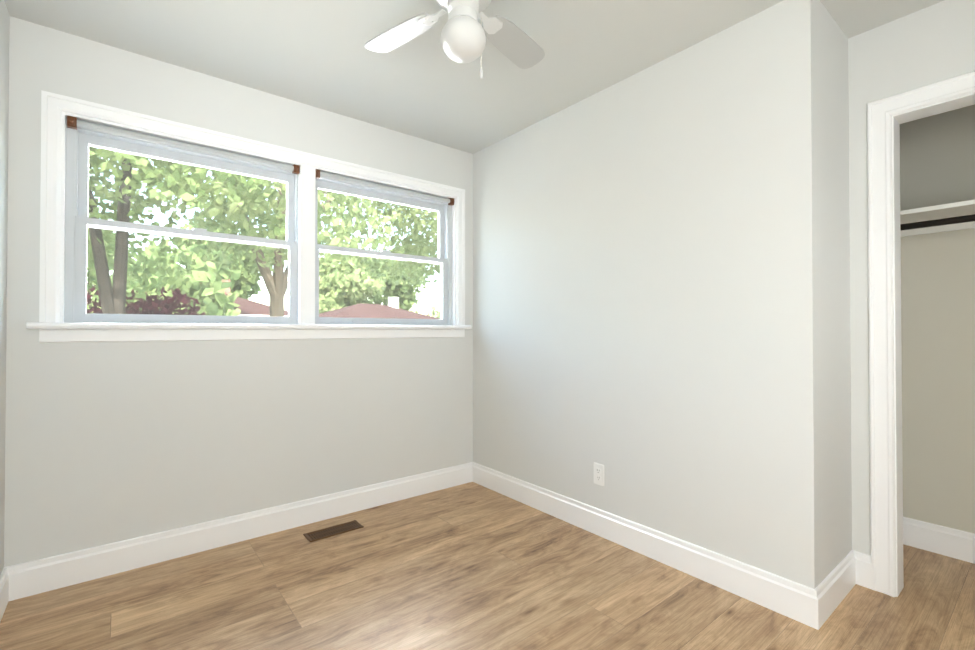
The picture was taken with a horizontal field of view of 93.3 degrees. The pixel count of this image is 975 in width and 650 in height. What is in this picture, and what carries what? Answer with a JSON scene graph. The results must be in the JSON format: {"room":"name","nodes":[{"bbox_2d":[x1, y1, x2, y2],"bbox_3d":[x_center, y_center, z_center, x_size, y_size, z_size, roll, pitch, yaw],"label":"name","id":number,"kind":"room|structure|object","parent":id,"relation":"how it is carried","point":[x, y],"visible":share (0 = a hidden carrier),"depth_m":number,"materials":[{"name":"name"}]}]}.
{"room":"empty bedroom","nodes":[
{"label":"empty bedroom","id":0,"kind":"room"},
{"bbox_2d":[0,0,9,574],"bbox_3d":[-0.854,-0.091,0.406,0.100,2.440,3.800,0,-1,-39],"label":"wall","id":1,"kind":"structure","parent":0,"point":[4,67],"depth_m":1.86,"materials":[{"name":"paint"}]},
{"bbox_2d":[0,565,15,620],"bbox_3d":[-0.839,1.060,0.470,0.016,0.140,3.700,0,-1,-39],"label":"baseboard","id":2,"kind":"structure","parent":1,"relation":"attached to","point":[8,575],"depth_m":1.89,"materials":[{"name":"white wood"}]},
{"bbox_2d":[4,16,472,566],"bbox_3d":[-1.157,-0.068,2.726,2.530,2.440,0.200,0,-1,-39],"label":"wall","id":3,"kind":"structure","parent":0,"point":[108,442],"depth_m":2.33,"materials":[{"name":"paint"}]},
{"bbox_2d":[16,462,471,598],"bbox_3d":[-1.039,1.081,2.671,2.400,0.140,0.016,0,-1,-39],"label":"baseboard","id":4,"kind":"structure","parent":3,"relation":"attached to","point":[38,576],"depth_m":2.36,"materials":[{"name":"white wood"}]},
{"bbox_2d":[26,90,471,342],"bbox_3d":[-1.106,-0.457,2.753,2.310,1.082,0.288,0,-1,-39],"label":"window","id":5,"kind":"structure","parent":3,"relation":"in","point":[73,129],"depth_m":2.44,"materials":[{"name":"plastic"}]},
{"bbox_2d":[4,0,943,153],"bbox_3d":[0.538,-1.349,1.663,3.830,0.100,4.000,0,-1,-39],"label":"ceiling","id":6,"kind":"structure","parent":0,"point":[320,55],"depth_m":2.13,"materials":[{"name":"paint"}]},
{"bbox_2d":[365,0,544,78],"bbox_3d":[-0.085,-1.083,1.608,0.742,0.433,0.742,0,-1,-8],"label":"fan","id":7,"kind":"object","parent":6,"relation":"hanging from","point":[464,33],"visible":1,"depth_m":1.72,"materials":[{"name":"white plastic"}]},
{"bbox_2d":[0,482,974,649],"bbox_3d":[0.538,1.191,1.638,3.830,0.100,4.000,0,-1,-39],"label":"floor","id":8,"kind":"structure","parent":0,"point":[471,566],"depth_m":1.91,"materials":[{"name":"brown wood"}]},
{"bbox_2d":[303,520,363,541],"bbox_3d":[-0.857,1.147,2.571,0.300,0.006,0.115,0,-1,-39],"label":"floor vent","id":9,"kind":"object","parent":8,"relation":"in","point":[320,534],"visible":1,"depth_m":2.56,"materials":[{"name":"brown metal"}]},
{"bbox_2d":[473,0,851,588],"bbox_3d":[1.011,-0.065,3.083,1.300,2.440,2.356,0,-1,-39],"label":"wall","id":10,"kind":"structure","parent":0,"point":[661,291],"depth_m":2.13,"materials":[{"name":"paint"}]},
{"bbox_2d":[594,462,603,485],"bbox_3d":[0.611,0.820,2.529,0.007,0.115,0.070,0,-1,-39],"label":"electrical outlet","id":11,"kind":"object","parent":10,"relation":"attached to","point":[598,474],"visible":1,"depth_m":2.52,"materials":[{"name":"plastic"}]},
{"bbox_2d":[472,462,827,629],"bbox_3d":[0.578,1.080,2.560,0.016,0.140,2.132,0,-1,-39],"label":"baseboard","id":12,"kind":"structure","parent":10,"relation":"attached to","point":[816,607],"depth_m":2.15,"materials":[{"name":"white wood"}]},
{"bbox_2d":[820,550,871,617],"bbox_3d":[1.461,1.074,1.894,0.470,0.140,0.044,0,-1,-39],"label":"baseboard","id":13,"kind":"structure","parent":10,"relation":"attached to","point":[856,568],"depth_m":1.97,"materials":[{"name":"white wood"}]},
{"bbox_2d":[848,0,974,554],"bbox_3d":[2.157,-0.080,1.502,0.110,2.440,1.544,0,-1,-39],"label":"wall","id":14,"kind":"structure","parent":0,"point":[934,43],"depth_m":2.02,"materials":[{"name":"paint"}]},
{"bbox_2d":[867,71,974,596],"bbox_3d":[2.131,0.081,1.522,0.132,2.117,1.344,0,-1,-39],"label":"door frame","id":15,"kind":"structure","parent":14,"relation":"attached to","point":[887,117],"depth_m":1.97,"materials":[{"name":"white wood"}]},
{"bbox_2d":[900,104,974,532],"bbox_3d":[2.685,-0.076,1.926,0.135,2.440,1.544,0,-1,-39],"label":"wall","id":16,"kind":"structure","parent":0,"point":[937,159],"depth_m":2.32,"materials":[{"name":"paint"}]},
{"bbox_2d":[900,200,974,236],"bbox_3d":[2.492,-0.490,1.776,0.360,0.104,1.544,0,-1,-39],"label":"closet shelf","id":17,"kind":"object","parent":16,"relation":"attached to","point":[942,218],"depth_m":2.16,"materials":[{"name":"white wood"}]},
{"bbox_2d":[903,517,974,563],"bbox_3d":[2.626,1.073,1.867,0.016,0.140,1.544,0,-1,-39],"label":"baseboard","id":18,"kind":"structure","parent":16,"relation":"attached to","point":[950,542],"depth_m":2.31,"materials":[{"name":"white wood"}]},
{"label":"outside","id":19,"kind":"structure","parent":0,"visible":0},
{"bbox_2d":[87,146,439,318],"bbox_3d":[-37.726,-4.354,50.387,160.000,14.620,119.750,0,-1,-39],"label":"trees","id":20,"kind":"object","parent":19,"point":[273,282],"depth_m":13.49,"materials":[{"name":"green plant"}]}
]}

